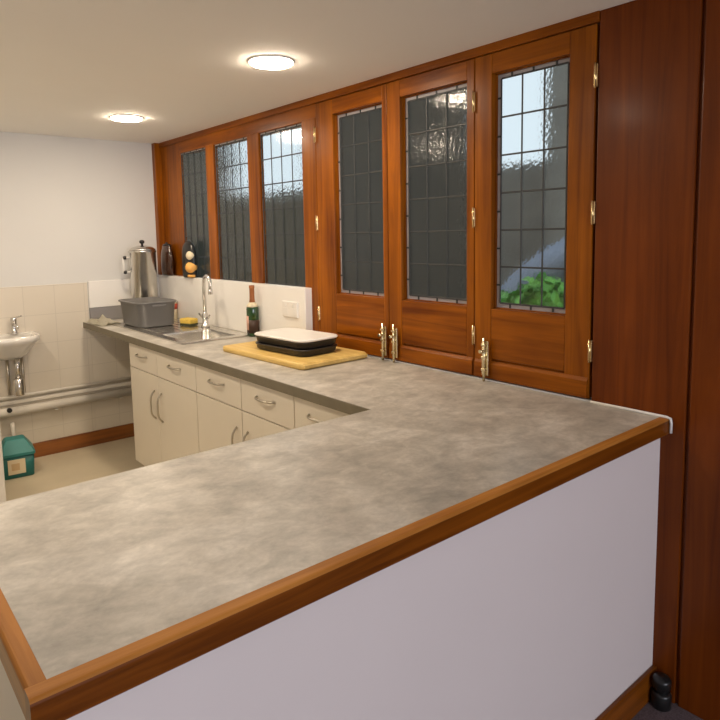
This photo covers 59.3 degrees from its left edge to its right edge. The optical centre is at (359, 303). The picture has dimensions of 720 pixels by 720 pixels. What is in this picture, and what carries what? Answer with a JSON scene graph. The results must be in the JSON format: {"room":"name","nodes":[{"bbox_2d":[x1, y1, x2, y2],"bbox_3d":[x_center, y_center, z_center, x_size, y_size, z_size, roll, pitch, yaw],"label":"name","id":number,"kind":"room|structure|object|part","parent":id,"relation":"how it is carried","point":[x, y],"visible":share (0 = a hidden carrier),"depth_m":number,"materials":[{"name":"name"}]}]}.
{"room":"kitchen","nodes":[
{"label":"kitchen","id":0,"kind":"room"},
{"bbox_2d":[0,132,158,443],"bbox_3d":[-3.163,0.110,3.660,4.420,2.330,0.108,-6,8,-40],"label":"wall","id":1,"kind":"structure","parent":0,"point":[71,208],"depth_m":4.48,"materials":[{"name":"white paint"}]},
{"bbox_2d":[0,331,39,360],"bbox_3d":[-2.292,0.295,4.168,0.350,0.162,0.267,-6,8,-40],"label":"basin","id":2,"kind":"object","parent":1,"relation":"attached to","point":[16,346],"visible":1,"depth_m":4.13,"materials":[{"name":"white ceramic"}]},
{"bbox_2d":[10,315,20,334],"bbox_3d":[-2.292,0.144,4.226,0.119,0.130,0.053,5,8,42],"label":"tap","id":3,"kind":"object","parent":2,"relation":"on","point":[14,326],"visible":1,"depth_m":4.23,"materials":[{"name":"silver metal"}]},
{"bbox_2d":[6,357,25,395],"bbox_3d":[-2.307,0.492,4.258,0.107,0.250,0.133,-6,8,-40],"label":"waste pipework","id":4,"kind":"object","parent":2,"relation":"attached to","point":[19,388],"visible":0.91,"depth_m":4.22,"materials":[{"name":"silver metal"}]},
{"bbox_2d":[0,377,131,417],"bbox_3d":[-2.567,0.721,4.106,2.200,0.142,0.065,-6,8,-40],"label":"pipes","id":5,"kind":"object","parent":1,"relation":"attached to","point":[120,393],"visible":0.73,"depth_m":4.49,"materials":[{"name":"white plastic"}]},
{"bbox_2d":[33,423,133,457],"bbox_3d":[-3.118,1.121,3.722,4.200,0.104,0.018,-6,8,-40],"label":"baseboard","id":6,"kind":"structure","parent":1,"relation":"attached to","point":[63,444],"depth_m":4.62,"materials":[{"name":"brown wood"}]},
{"bbox_2d":[88,277,159,318],"bbox_3d":[-1.756,-0.037,4.759,0.540,0.292,0.023,-6,8,-40],"label":"backsplash","id":7,"kind":"structure","parent":1,"relation":"attached to","point":[104,295],"depth_m":4.67,"materials":[{"name":"white tile"}]},
{"bbox_2d":[0,0,633,143],"bbox_3d":[-0.423,-0.800,0.260,4.420,0.120,8.686,-6,8,-40],"label":"ceiling","id":8,"kind":"structure","parent":0,"point":[67,66],"depth_m":2.42,"materials":[{"name":"paint"}]},
{"bbox_2d":[109,114,143,121],"bbox_3d":[-1.382,-1.096,3.750,0.194,0.014,0.194,-6,8,-40],"label":"recessed light","id":9,"kind":"object","parent":8,"relation":"in","point":[118,117],"visible":1,"depth_m":3.71,"materials":[{"name":"white plastic"}]},
{"bbox_2d":[111,116,141,121],"bbox_3d":[-1.382,-1.095,3.750,0.173,0.014,0.173,-6,8,-40],"label":"diffuser","id":10,"kind":"object","parent":9,"relation":"attached to","point":[117,118],"depth_m":3.72,"materials":[{"name":"white plastic"}]},
{"bbox_2d":[247,54,294,69],"bbox_3d":[-0.364,-0.988,2.599,0.194,0.014,0.194,-6,8,-40],"label":"recessed light","id":11,"kind":"object","parent":8,"relation":"in","point":[272,62],"visible":1,"depth_m":2.56,"materials":[{"name":"white plastic"}]},
{"bbox_2d":[5,436,702,719],"bbox_3d":[-0.382,1.576,0.519,4.420,0.200,8.686,-6,8,-40],"label":"floor","id":12,"kind":"structure","parent":0,"point":[67,468],"depth_m":4.17,"materials":[{"name":"beige tile"}]},
{"bbox_2d":[0,428,5,502],"bbox_3d":[-2.242,0.755,3.267,0.590,0.900,0.635,-6,8,-40],"label":"fridge","id":13,"kind":"object","parent":12,"relation":"on","point":[2,478],"visible":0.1,"depth_m":3.23,"materials":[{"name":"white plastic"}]},
{"bbox_2d":[10,422,15,435],"bbox_3d":[-2.358,0.951,4.311,0.028,0.288,0.043,-6,8,-40],"label":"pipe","id":14,"kind":"object","parent":12,"relation":"on","point":[12,425],"visible":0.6,"depth_m":4.29,"materials":[{"name":"white plastic"}]},
{"bbox_2d":[2,435,34,479],"bbox_3d":[-2.238,0.995,4.116,0.214,0.239,0.194,-5,7,-33],"label":"bin","id":15,"kind":"object","parent":12,"relation":"on","point":[18,451],"visible":0.85,"depth_m":4.05,"materials":[{"name":"plastic"}]},
{"bbox_2d":[11,463,19,470],"bbox_3d":[-2.196,1.045,4.036,0.047,0.045,0.001,-5,7,-33],"label":"print","id":16,"kind":"object","parent":15,"relation":"attached to","point":[15,467],"depth_m":4.04},
{"bbox_3d":[-2.240,0.923,4.108,0.214,0.094,0.194,-5,7,-33],"label":"lid","id":17,"kind":"part","parent":15,"relation":"part of","materials":[{"name":"teal plastic"}]},
{"bbox_2d":[129,343,199,465],"bbox_3d":[-0.937,0.685,3.826,0.598,0.872,0.931,-6,8,-40],"label":"base cabinet","id":18,"kind":"object","parent":12,"relation":"on","point":[164,387],"visible":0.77,"depth_m":3.63,"materials":[{"name":"beige wood"}]},
{"bbox_3d":[-1.301,0.332,3.815,0.019,0.146,0.426,-6,8,-40],"label":"drawer","id":19,"kind":"part","parent":18,"relation":"part of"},
{"bbox_3d":[-1.295,0.712,3.856,0.019,0.609,0.426,-6,8,-40],"label":"door","id":20,"kind":"part","parent":18,"relation":"part of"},
{"bbox_3d":[-1.209,0.594,3.700,0.037,0.178,0.011,-6,8,-40],"label":"handle","id":21,"kind":"part","parent":18,"relation":"part of","materials":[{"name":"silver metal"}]},
{"bbox_3d":[-1.145,0.601,3.624,0.037,0.178,0.011,-6,8,-40],"label":"handle","id":22,"kind":"part","parent":18,"relation":"part of","materials":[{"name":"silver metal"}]},
{"bbox_3d":[-1.020,0.351,3.442,0.037,0.011,0.158,-6,8,-40],"label":"handle","id":23,"kind":"part","parent":18,"relation":"part of","materials":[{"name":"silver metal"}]},
{"bbox_3d":[-1.001,0.365,3.459,0.019,0.146,0.499,-6,8,-40],"label":"drawer","id":24,"kind":"part","parent":18,"relation":"part of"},
{"bbox_3d":[-0.994,0.746,3.501,0.019,0.609,0.499,-6,8,-40],"label":"door","id":25,"kind":"part","parent":18,"relation":"part of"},
{"bbox_2d":[196,365,243,451],"bbox_3d":[-0.486,0.736,3.292,0.598,0.872,0.463,-6,8,-40],"label":"base cabinet","id":26,"kind":"object","parent":12,"relation":"on","point":[219,397],"visible":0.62,"depth_m":3.10,"materials":[{"name":"beige wood"}]},
{"bbox_3d":[-0.707,0.386,3.071,0.037,0.011,0.158,-6,8,-40],"label":"handle","id":27,"kind":"part","parent":26,"relation":"part of","materials":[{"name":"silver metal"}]},
{"bbox_3d":[-0.688,0.400,3.089,0.019,0.146,0.461,-6,8,-40],"label":"drawer","id":28,"kind":"part","parent":26,"relation":"part of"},
{"bbox_3d":[-0.681,0.780,3.130,0.019,0.609,0.461,-6,8,-40],"label":"door","id":29,"kind":"part","parent":26,"relation":"part of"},
{"bbox_3d":[-0.585,0.664,2.962,0.037,0.178,0.011,-6,8,-40],"label":"handle","id":30,"kind":"part","parent":26,"relation":"part of","materials":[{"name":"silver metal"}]},
{"bbox_2d":[241,379,294,441],"bbox_3d":[-0.196,0.768,2.949,0.598,0.872,0.428,-6,8,-40],"label":"base cabinet","id":31,"kind":"object","parent":12,"relation":"on","point":[267,411],"visible":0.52,"depth_m":2.75,"materials":[{"name":"beige wood"}]},
{"bbox_3d":[-0.418,0.418,2.729,0.037,0.011,0.158,-6,8,-40],"label":"handle","id":32,"kind":"part","parent":31,"relation":"part of","materials":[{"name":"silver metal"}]},
{"bbox_3d":[-0.392,0.813,2.788,0.019,0.609,0.426,-6,8,-40],"label":"door","id":33,"kind":"part","parent":31,"relation":"part of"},
{"bbox_2d":[294,397,348,427],"bbox_3d":[0.058,0.797,2.648,0.598,0.872,0.354,-6,8,-40],"label":"base cabinet","id":34,"kind":"object","parent":12,"relation":"on","point":[306,412],"visible":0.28,"depth_m":2.48,"materials":[{"name":"beige wood"}]},
{"bbox_3d":[-0.163,0.446,2.428,0.037,0.011,0.158,-6,8,-40],"label":"handle","id":35,"kind":"part","parent":34,"relation":"part of","materials":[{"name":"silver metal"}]},
{"bbox_2d":[0,438,659,719],"bbox_3d":[0.055,0.907,1.742,1.838,0.908,0.698,-6,8,-40],"label":"counter base","id":36,"kind":"object","parent":12,"relation":"on","point":[542,608],"depth_m":1.48,"materials":[{"name":"white paint"}]},
{"bbox_3d":[-0.640,0.985,1.189,0.022,0.898,0.655,-6,8,-40],"label":"panel","id":37,"kind":"part","parent":36,"relation":"part of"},
{"bbox_2d":[0,318,672,719],"bbox_3d":[-0.975,0.322,2.898,1.848,0.060,3.915,-6,8,-40],"label":"countertop","id":38,"kind":"structure","parent":36,"relation":"on","point":[110,585],"depth_m":1.38,"materials":[{"name":"grey laminate"}]},
{"bbox_2d":[85,314,119,325],"bbox_3d":[-1.815,0.111,4.457,0.268,0.066,0.148,5,9,43],"label":"cloth","id":39,"kind":"object","parent":38,"relation":"on","point":[102,321],"visible":1,"depth_m":4.41,"materials":[{"name":"beige fabric"}]},
{"bbox_2d":[122,240,157,297],"bbox_3d":[-1.590,-0.175,4.657,0.207,0.583,0.203,2,7,27],"label":"urn","id":40,"kind":"object","parent":38,"relation":"on","point":[143,267],"visible":0.69,"depth_m":4.58,"materials":[{"name":"silver metal"}]},
{"bbox_3d":[-1.703,-0.280,4.611,0.050,0.121,0.016,-3,7,-17],"label":"handle","id":41,"kind":"part","parent":40,"relation":"part of","materials":[{"name":"white plastic"}]},
{"bbox_3d":[-1.594,-0.407,4.633,0.186,0.036,0.186,-6,8,-40],"label":"lid","id":42,"kind":"part","parent":40,"relation":"part of","materials":[{"name":"metal"}]},
{"bbox_2d":[111,319,246,344],"bbox_3d":[-1.191,0.243,4.110,0.440,0.159,1.150,-6,8,-40],"label":"sink","id":43,"kind":"object","parent":38,"relation":"in","point":[177,333],"visible":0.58,"depth_m":4.02,"materials":[{"name":"metal"}]},
{"bbox_2d":[118,297,176,327],"bbox_3d":[-1.453,0.059,4.338,0.290,0.168,0.410,-6,8,-40],"label":"bowl","id":44,"kind":"object","parent":43,"relation":"on","point":[143,312],"visible":1,"depth_m":4.21,"materials":[{"name":"grey plastic"}]},
{"bbox_2d":[174,299,177,318],"bbox_3d":[-1.395,0.044,4.660,0.105,0.142,0.105,-6,8,-40],"label":"bottle","id":45,"kind":"object","parent":43,"relation":"on","point":[175,309],"visible":0.19,"depth_m":4.64,"materials":[{"name":"beige plastic"}]},
{"bbox_2d":[180,317,197,325],"bbox_3d":[-1.153,0.122,4.268,0.104,0.046,0.072,3,7,33],"label":"sponge","id":46,"kind":"object","parent":43,"relation":"on","point":[187,321],"visible":1,"depth_m":4.24,"materials":[{"name":"yellow plastic"}]},
{"bbox_2d":[163,329,231,340],"bbox_3d":[-0.985,0.268,3.866,0.324,0.154,0.374,-6,8,-40],"label":"basin","id":47,"kind":"object","parent":43,"relation":"in","point":[197,334],"depth_m":4.01,"materials":[{"name":"silver metal"}]},
{"bbox_2d":[198,274,212,327],"bbox_3d":[-1.001,-0.016,4.126,0.056,0.351,0.208,-6,8,-40],"label":"mixer tap","id":48,"kind":"object","parent":38,"relation":"on","point":[204,316],"visible":1,"depth_m":4.13,"materials":[{"name":"silver metal"}]},
{"bbox_3d":[-0.986,-0.058,4.093,0.023,0.261,0.138,-5,7,-34],"label":"spout","id":49,"kind":"part","parent":48,"relation":"part of","materials":[{"name":"silver metal"}]},
{"bbox_2d":[246,285,258,336],"bbox_3d":[-0.641,0.043,3.781,0.075,0.307,0.074,-6,8,-40],"label":"wine bottle","id":50,"kind":"object","parent":38,"relation":"on","point":[252,310],"visible":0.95,"depth_m":3.76,"materials":[{"name":"green glass"}]},
{"bbox_2d":[223,341,366,369],"bbox_3d":[-0.340,0.243,3.185,0.400,0.029,0.709,-7,8,-42],"label":"chopping board","id":51,"kind":"object","parent":38,"relation":"on","point":[247,349],"visible":0.77,"depth_m":2.99,"materials":[{"name":"wood"}]},
{"bbox_2d":[254,328,337,356],"bbox_3d":[-0.319,0.190,3.148,0.256,0.081,0.418,-7,9,-44],"label":"dish","id":52,"kind":"object","parent":51,"relation":"on","point":[298,342],"visible":1,"depth_m":3.05,"materials":[{"name":"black ceramic"}]},
{"bbox_2d":[255,335,336,349],"bbox_3d":[-0.319,0.179,3.147,0.250,0.036,0.412,-7,9,-44],"label":"tray","id":53,"kind":"object","parent":52,"relation":"on","point":[274,342],"depth_m":3.03,"materials":[{"name":"black ceramic"}]},
{"bbox_2d":[255,341,336,356],"bbox_3d":[-0.319,0.214,3.151,0.250,0.034,0.412,-7,9,-44],"label":"tray","id":54,"kind":"object","parent":52,"relation":"on","point":[311,350],"depth_m":3.02,"materials":[{"name":"black ceramic"}]},
{"bbox_3d":[-0.320,0.155,3.144,0.256,0.011,0.418,-7,9,-44],"label":"lid","id":55,"kind":"part","parent":52,"relation":"part of","materials":[{"name":"white plastic"}]},
{"bbox_2d":[651,672,671,711],"bbox_3d":[0.981,1.262,2.056,0.062,0.104,0.062,-6,8,-40],"label":"door stop","id":56,"kind":"object","parent":12,"relation":"on","point":[661,696],"visible":1,"depth_m":2.03,"materials":[{"name":"black plastic"}]},
{"bbox_2d":[367,0,719,719],"bbox_3d":[1.235,0.240,1.759,0.100,2.330,8.486,-6,8,-40],"label":"wall","id":57,"kind":"structure","parent":0,"point":[656,313],"depth_m":1.98,"materials":[{"name":"brown wood"}]},
{"bbox_2d":[159,275,312,332],"bbox_3d":[-0.903,0.001,4.185,0.054,0.311,1.963,-6,8,-40],"label":"backsplash","id":58,"kind":"structure","parent":57,"relation":"attached to","point":[229,300],"depth_m":4.00,"materials":[{"name":"white tile"}]},
{"bbox_2d":[161,242,173,275],"bbox_3d":[-1.447,-0.337,4.772,0.072,0.252,0.200,-6,8,-40],"label":"bottle","id":59,"kind":"object","parent":58,"relation":"on","point":[167,257],"visible":1,"depth_m":4.73,"materials":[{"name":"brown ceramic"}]},
{"bbox_2d":[182,241,196,277],"bbox_3d":[-1.212,-0.315,4.497,0.084,0.260,0.185,-4,7,-27],"label":"ornament","id":60,"kind":"object","parent":58,"relation":"on","point":[189,261],"visible":1,"depth_m":4.44,"materials":[{"name":"black plastic"}]},
{"bbox_2d":[282,301,298,317],"bbox_3d":[-0.387,0.033,3.522,0.020,0.088,0.148,-6,8,-40],"label":"double socket","id":61,"kind":"object","parent":58,"relation":"attached to","point":[289,309],"visible":1,"depth_m":3.51,"materials":[{"name":"white plastic"}]},
{"bbox_2d":[283,307,287,314],"bbox_3d":[-0.415,0.042,3.546,0.002,0.038,0.044,-6,8,-40],"label":"outlet","id":62,"kind":"object","parent":61,"relation":"attached to","point":[285,309],"depth_m":3.55,"materials":[{"name":"white plastic"}]},
{"bbox_2d":[159,11,599,397],"bbox_3d":[-0.355,-0.440,3.535,0.151,1.307,3.635,-6,8,-40],"label":"window","id":63,"kind":"structure","parent":57,"relation":"in","point":[535,104],"depth_m":2.35,"materials":[{"name":"orange wood"}]},
{"bbox_2d":[181,148,210,277],"bbox_3d":[-1.146,-0.621,4.457,0.018,0.896,0.415,-6,8,-40],"label":"window","id":64,"kind":"structure","parent":63,"relation":"attached to","point":[193,163],"depth_m":4.44,"materials":[{"name":"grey glass"}]},
{"bbox_2d":[215,137,251,281],"bbox_3d":[-0.800,-0.583,4.047,0.018,0.896,0.440,-6,8,-40],"label":"window","id":65,"kind":"structure","parent":63,"relation":"attached to","point":[231,157],"depth_m":4.04,"materials":[{"name":"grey glass"}]},
{"bbox_2d":[151,84,389,359],"bbox_3d":[-0.709,-0.475,3.913,0.098,1.307,2.600,-6,8,-40],"label":"window","id":66,"kind":"structure","parent":63,"relation":"attached to","point":[350,131],"depth_m":3.24,"materials":[{"name":"orange wood"}]},
{"bbox_3d":[0.007,-0.384,3.107,0.043,1.262,0.370,-6,8,-40],"label":"rail","id":67,"kind":"part","parent":66,"relation":"part of","materials":[{"name":"orange wood"}]},
{"bbox_3d":[0.013,-0.491,3.102,0.001,0.896,0.360,-6,8,-40],"label":"border glass","id":68,"kind":"part","parent":66,"relation":"part of","materials":[{"name":"clear glass"}]},
{"bbox_3d":[0.015,-0.491,3.104,0.004,0.896,0.360,-6,8,-40],"label":"glass pane","id":69,"kind":"part","parent":66,"relation":"part of","materials":[{"name":"white"}]},
{"bbox_3d":[0.108,0.180,2.981,0.011,0.177,0.011,-6,8,-40],"label":"bolt rod","id":70,"kind":"part","parent":66,"relation":"part of","materials":[{"name":"gold metal"}]},
{"bbox_3d":[0.115,0.176,2.986,0.005,0.140,0.032,-6,8,-40],"label":"bolt plate","id":71,"kind":"part","parent":66,"relation":"part of","materials":[{"name":"gold metal"}]},
{"bbox_2d":[260,123,305,286],"bbox_3d":[-0.432,-0.541,3.612,0.018,0.896,0.443,-6,8,-40],"label":"window","id":72,"kind":"structure","parent":63,"relation":"attached to","point":[281,149],"depth_m":3.60,"materials":[{"name":"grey glass"}]},
{"bbox_2d":[387,59,474,374],"bbox_3d":[0.293,-0.345,2.729,0.096,1.269,0.508,-6,8,-40],"label":"window","id":73,"kind":"structure","parent":63,"relation":"attached to","point":[431,119],"depth_m":2.74,"materials":[{"name":"orange wood"}]},
{"bbox_3d":[0.157,0.186,2.924,0.011,0.177,0.011,-6,8,-40],"label":"bolt rod","id":74,"kind":"part","parent":73,"relation":"part of","materials":[{"name":"gold metal"}]},
{"bbox_3d":[0.163,0.182,2.928,0.005,0.140,0.032,-6,8,-40],"label":"bolt plate","id":75,"kind":"part","parent":73,"relation":"part of","materials":[{"name":"gold metal"}]},
{"bbox_3d":[0.333,-0.455,2.723,0.001,0.896,0.375,-6,8,-40],"label":"border glass","id":76,"kind":"part","parent":73,"relation":"part of","materials":[{"name":"clear glass"}]},
{"bbox_3d":[0.336,-0.455,2.725,0.004,0.896,0.375,-6,8,-40],"label":"glass pane","id":77,"kind":"part","parent":73,"relation":"part of","materials":[{"name":"white"}]},
{"bbox_3d":[0.495,0.224,2.523,0.011,0.177,0.011,-6,8,-40],"label":"bolt rod","id":78,"kind":"part","parent":63,"relation":"part of","materials":[{"name":"gold metal"}]},
{"bbox_3d":[0.502,0.219,2.528,0.005,0.140,0.032,-6,8,-40],"label":"bolt plate","id":79,"kind":"part","parent":63,"relation":"part of","materials":[{"name":"gold metal"}]},
{"bbox_3d":[0.638,-0.314,2.360,0.043,1.262,0.330,-6,8,-40],"label":"rail","id":80,"kind":"part","parent":63,"relation":"part of","materials":[{"name":"orange wood"}]},
{"bbox_3d":[0.644,-0.420,2.355,0.001,0.896,0.320,-6,8,-40],"label":"border glass","id":81,"kind":"part","parent":63,"relation":"part of","materials":[{"name":"clear glass"}]},
{"bbox_3d":[0.646,-0.420,2.357,0.004,0.896,0.320,-6,8,-40],"label":"glass pane","id":82,"kind":"part","parent":63,"relation":"part of","materials":[{"name":"white"}]}
]}

